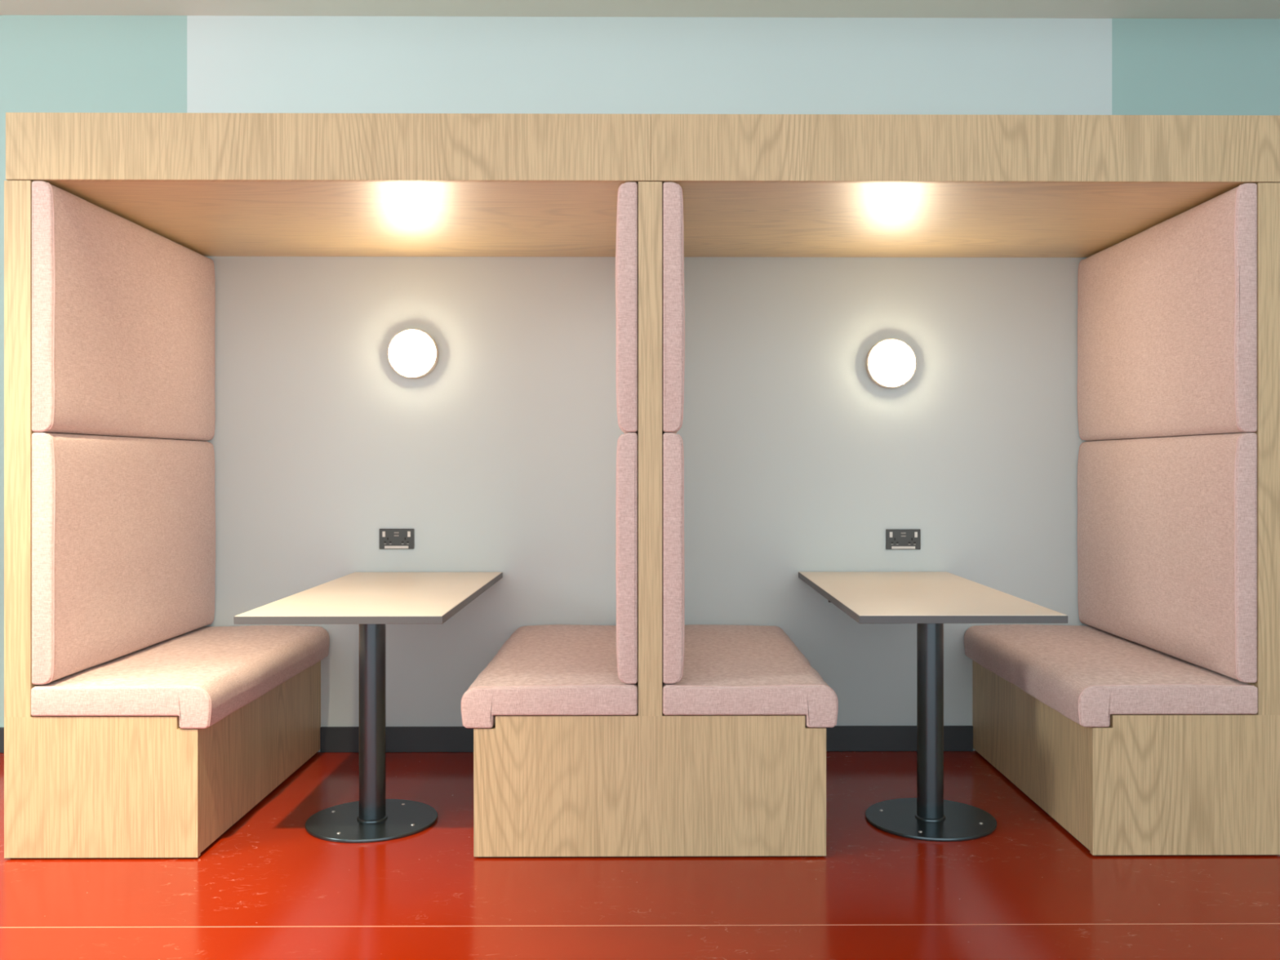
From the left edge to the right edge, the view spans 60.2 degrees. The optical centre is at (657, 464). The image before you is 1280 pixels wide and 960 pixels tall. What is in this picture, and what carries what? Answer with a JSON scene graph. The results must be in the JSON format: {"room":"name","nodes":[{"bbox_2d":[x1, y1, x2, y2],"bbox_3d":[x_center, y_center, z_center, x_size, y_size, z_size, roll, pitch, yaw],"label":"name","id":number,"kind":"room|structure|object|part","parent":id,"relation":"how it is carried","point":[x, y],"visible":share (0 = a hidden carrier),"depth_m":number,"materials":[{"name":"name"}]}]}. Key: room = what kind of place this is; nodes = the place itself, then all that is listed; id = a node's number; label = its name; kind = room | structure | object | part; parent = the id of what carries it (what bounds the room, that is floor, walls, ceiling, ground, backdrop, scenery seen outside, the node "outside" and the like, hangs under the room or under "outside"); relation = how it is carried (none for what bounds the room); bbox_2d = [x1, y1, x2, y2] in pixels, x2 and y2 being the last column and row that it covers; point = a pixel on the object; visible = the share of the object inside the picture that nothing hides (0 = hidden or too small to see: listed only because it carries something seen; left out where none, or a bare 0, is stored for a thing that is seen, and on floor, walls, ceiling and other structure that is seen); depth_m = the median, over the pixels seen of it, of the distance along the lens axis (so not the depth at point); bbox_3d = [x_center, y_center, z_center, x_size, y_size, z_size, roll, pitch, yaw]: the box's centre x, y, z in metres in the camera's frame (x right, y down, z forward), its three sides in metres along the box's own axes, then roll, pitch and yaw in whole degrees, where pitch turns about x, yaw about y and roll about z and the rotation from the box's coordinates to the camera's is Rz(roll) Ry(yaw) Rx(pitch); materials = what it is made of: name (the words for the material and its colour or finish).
{"room":"office breakout area","nodes":[
{"label":"office breakout area","id":0,"kind":"room"},
{"bbox_2d":[0,14,1279,751],"bbox_3d":[-0.034,-0.980,4.646,9.400,4.460,0.120,0,0,0],"label":"wall","id":1,"kind":"structure","parent":0,"point":[501,457],"depth_m":4.58,"materials":[{"name":"grey paint"}]},
{"bbox_2d":[0,727,4,753],"bbox_3d":[-3.353,1.137,4.556,2.760,0.105,0.012,0,0,0],"label":"baseboard","id":2,"kind":"structure","parent":1,"relation":"attached to","point":[2,729],"depth_m":4.55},
{"bbox_2d":[379,528,413,549],"bbox_3d":[-1.080,0.307,4.571,0.143,0.084,0.013,0,0,0],"label":"wall socket","id":3,"kind":"object","parent":1,"relation":"attached to","point":[389,539],"visible":1,"depth_m":4.57,"materials":[{"name":"grey plastic"}]},
{"bbox_2d":[320,726,474,752],"bbox_3d":[-0.980,1.137,4.573,0.831,0.105,0.012,0,0,0],"label":"baseboard","id":4,"kind":"structure","parent":1,"relation":"attached to","point":[332,739],"depth_m":4.57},
{"bbox_2d":[387,328,439,378],"bbox_3d":[-1.008,-0.458,4.545,0.205,0.205,0.066,0,0,0],"label":"wall lamp","id":5,"kind":"object","parent":1,"relation":"attached to","point":[412,353],"visible":1,"depth_m":4.52,"materials":[{"name":"white glass"}]},
{"bbox_2d":[865,338,916,388],"bbox_3d":[0.966,-0.419,4.559,0.205,0.205,0.066,0,0,0],"label":"wall lamp","id":6,"kind":"object","parent":1,"relation":"attached to","point":[890,363],"visible":1,"depth_m":4.53,"materials":[{"name":"white glass"}]},
{"bbox_2d":[826,725,973,751],"bbox_3d":[0.906,1.137,4.587,0.809,0.105,0.012,0,0,0],"label":"baseboard","id":7,"kind":"structure","parent":1,"relation":"attached to","point":[838,738],"depth_m":4.58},
{"bbox_2d":[885,528,920,549],"bbox_3d":[1.020,0.310,4.587,0.143,0.084,0.013,0,0,0],"label":"wall socket","id":8,"kind":"object","parent":1,"relation":"attached to","point":[895,539],"visible":1,"depth_m":4.58,"materials":[{"name":"grey plastic"}]},
{"bbox_2d":[0,751,1279,959],"bbox_3d":[-0.006,1.220,0.786,9.400,0.060,7.600,0,0,0],"label":"floor","id":9,"kind":"structure","parent":0,"point":[267,888],"depth_m":3.05,"materials":[{"name":"red plastic"}]},
{"bbox_2d":[4,180,320,858],"bbox_3d":[-1.681,0.167,3.949,0.581,2.046,1.247,0,0,0],"label":"frame","id":10,"kind":"object","parent":9,"relation":"on","point":[76,787],"visible":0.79,"depth_m":3.33,"materials":[{"name":"brown wood"}]},
{"bbox_3d":[-1.932,-0.048,3.947,0.079,1.616,1.247,0,0,0],"label":"upright panel","id":11,"kind":"part","parent":10,"relation":"part of","materials":[{"name":"brown wood"}]},
{"bbox_3d":[-1.677,0.972,3.336,0.581,0.424,0.020,0,0,0],"label":"panel","id":12,"kind":"part","parent":10,"relation":"part of","materials":[{"name":"brown wood"}]},
{"bbox_2d":[31,181,214,440],"bbox_3d":[-1.852,-0.477,3.945,0.078,0.757,1.243,0,0,0],"label":"backrest cushion","id":13,"kind":"object","parent":10,"relation":"attached to","point":[123,312],"visible":1,"depth_m":3.69,"materials":[{"name":"pink fabric"}]},
{"bbox_2d":[31,432,215,684],"bbox_3d":[-1.852,0.283,3.945,0.078,0.760,1.243,0,0,0],"label":"backrest cushion","id":14,"kind":"object","parent":10,"relation":"attached to","point":[123,528],"visible":1,"depth_m":3.69,"materials":[{"name":"pink fabric"}]},
{"bbox_2d":[31,625,329,728],"bbox_3d":[-1.619,0.728,3.944,0.545,0.134,1.248,0,0,0],"label":"seat cushion","id":15,"kind":"object","parent":10,"relation":"on","point":[201,676],"visible":0.98,"depth_m":3.57,"materials":[{"name":"pink fabric"}]},
{"bbox_3d":[-1.401,0.988,3.962,0.020,0.380,1.226,0,0,0],"label":"panel","id":16,"kind":"part","parent":10,"relation":"part of","materials":[{"name":"brown wood"}]},
{"bbox_2d":[233,572,502,843],"bbox_3d":[-0.944,0.817,3.910,0.612,0.746,1.332,0,0,0],"label":"pedestal table","id":17,"kind":"object","parent":9,"relation":"on","point":[372,601],"visible":1,"depth_m":3.65,"materials":[{"name":"beige laminate"}]},
{"bbox_3d":[-0.952,1.185,3.684,0.428,0.010,0.428,0,0,0],"label":"plate","id":18,"kind":"part","parent":17,"relation":"part of","materials":[{"name":"metal"}]},
{"bbox_2d":[473,181,826,857],"bbox_3d":[-0.027,0.167,3.961,1.066,2.046,1.247,0,0,0],"label":"frame","id":19,"kind":"object","parent":9,"relation":"on","point":[649,783],"visible":0.75,"depth_m":3.34,"materials":[{"name":"brown wood"}]},
{"bbox_2d":[461,624,638,728],"bbox_3d":[-0.334,0.728,3.954,0.536,0.135,1.248,0,0,0],"label":"seat cushion","id":20,"kind":"object","parent":19,"relation":"on","point":[547,669],"visible":0.82,"depth_m":3.43,"materials":[{"name":"pink fabric"}]},
{"bbox_2d":[615,432,638,684],"bbox_3d":[-0.102,0.283,3.958,0.074,0.760,1.243,0,0,0],"label":"backrest cushion","id":21,"kind":"object","parent":19,"relation":"attached to","point":[627,451],"visible":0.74,"depth_m":3.34,"materials":[{"name":"pink fabric"}]},
{"bbox_2d":[615,182,638,436],"bbox_3d":[-0.102,-0.477,3.958,0.074,0.757,1.243,0,0,0],"label":"backrest cushion","id":22,"kind":"object","parent":19,"relation":"attached to","point":[627,216],"visible":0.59,"depth_m":3.34,"materials":[{"name":"pink fabric"}]},
{"bbox_2d":[5,112,1279,257],"bbox_3d":[-0.036,-0.960,3.961,3.864,0.202,1.247,0,0,0],"label":"canopy","id":23,"kind":"object","parent":19,"relation":"on","point":[207,184],"visible":0.94,"depth_m":3.35,"materials":[{"name":"brown wood"}]},
{"bbox_3d":[-0.022,0.972,3.348,1.066,0.424,0.020,0,0,0],"label":"panel","id":24,"kind":"part","parent":19,"relation":"part of","materials":[{"name":"brown wood"}]},
{"bbox_3d":[-0.027,-0.048,3.961,0.072,1.616,1.247,0,0,0],"label":"upright panel","id":25,"kind":"part","parent":19,"relation":"part of","materials":[{"name":"brown wood"}]},
{"bbox_2d":[662,432,684,683],"bbox_3d":[0.048,0.283,3.959,0.074,0.760,1.243,0,0,0],"label":"backrest cushion","id":26,"kind":"object","parent":19,"relation":"attached to","point":[673,452],"visible":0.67,"depth_m":3.34,"materials":[{"name":"pink fabric"}]},
{"bbox_2d":[662,182,684,435],"bbox_3d":[0.049,-0.477,3.959,0.074,0.757,1.243,0,0,0],"label":"backrest cushion","id":27,"kind":"object","parent":19,"relation":"attached to","point":[673,223],"visible":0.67,"depth_m":3.34,"materials":[{"name":"pink fabric"}]},
{"bbox_2d":[662,624,838,727],"bbox_3d":[0.277,0.728,3.958,0.531,0.135,1.248,0,0,0],"label":"seat cushion","id":28,"kind":"object","parent":19,"relation":"on","point":[729,669],"visible":0.84,"depth_m":3.43,"materials":[{"name":"pink fabric"}]},
{"bbox_2d":[798,571,1067,841],"bbox_3d":[0.898,0.817,3.924,0.618,0.746,1.332,0,0,0],"label":"pedestal table","id":29,"kind":"object","parent":9,"relation":"on","point":[930,600],"visible":1,"depth_m":3.66,"materials":[{"name":"beige laminate"}]},
{"bbox_3d":[0.913,1.185,3.698,0.428,0.010,0.428,0,0,0],"label":"plate","id":30,"kind":"part","parent":29,"relation":"part of","materials":[{"name":"metal"}]},
{"bbox_2d":[972,182,1279,855],"bbox_3d":[1.605,0.167,3.973,0.581,2.046,1.247,0,0,0],"label":"frame","id":31,"kind":"object","parent":9,"relation":"on","point":[1137,784],"visible":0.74,"depth_m":3.35,"materials":[{"name":"brown wood"}]},
{"bbox_3d":[1.325,0.988,3.982,0.020,0.380,1.226,0,0,0],"label":"panel","id":32,"kind":"part","parent":31,"relation":"part of","materials":[{"name":"brown wood"}]},
{"bbox_2d":[964,624,1257,727],"bbox_3d":[1.542,0.729,3.967,0.550,0.134,1.248,0,0,0],"label":"seat cushion","id":33,"kind":"object","parent":31,"relation":"on","point":[1086,674],"visible":0.91,"depth_m":3.59,"materials":[{"name":"pink fabric"}]},
{"bbox_2d":[1077,432,1257,682],"bbox_3d":[1.778,0.283,3.972,0.079,0.760,1.243,0,0,0],"label":"backrest cushion","id":34,"kind":"object","parent":31,"relation":"attached to","point":[1167,526],"visible":1,"depth_m":3.73,"materials":[{"name":"pink fabric"}]},
{"bbox_2d":[1077,182,1257,440],"bbox_3d":[1.778,-0.477,3.972,0.078,0.757,1.243,0,0,0],"label":"backrest cushion","id":35,"kind":"object","parent":31,"relation":"attached to","point":[1167,312],"visible":1,"depth_m":3.73,"materials":[{"name":"pink fabric"}]},
{"bbox_3d":[1.610,0.972,3.360,0.581,0.424,0.020,0,0,0],"label":"panel","id":36,"kind":"part","parent":31,"relation":"part of","materials":[{"name":"brown wood"}]},
{"bbox_3d":[1.857,-0.048,3.975,0.077,1.616,1.247,0,0,0],"label":"upright panel","id":37,"kind":"part","parent":31,"relation":"part of","materials":[{"name":"brown wood"}]},
{"bbox_2d":[0,0,1279,18],"bbox_3d":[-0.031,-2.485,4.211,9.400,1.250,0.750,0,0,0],"label":"ceiling","id":38,"kind":"structure","parent":0,"point":[1115,9],"depth_m":4.49,"materials":[{"name":"paint"}]}
]}

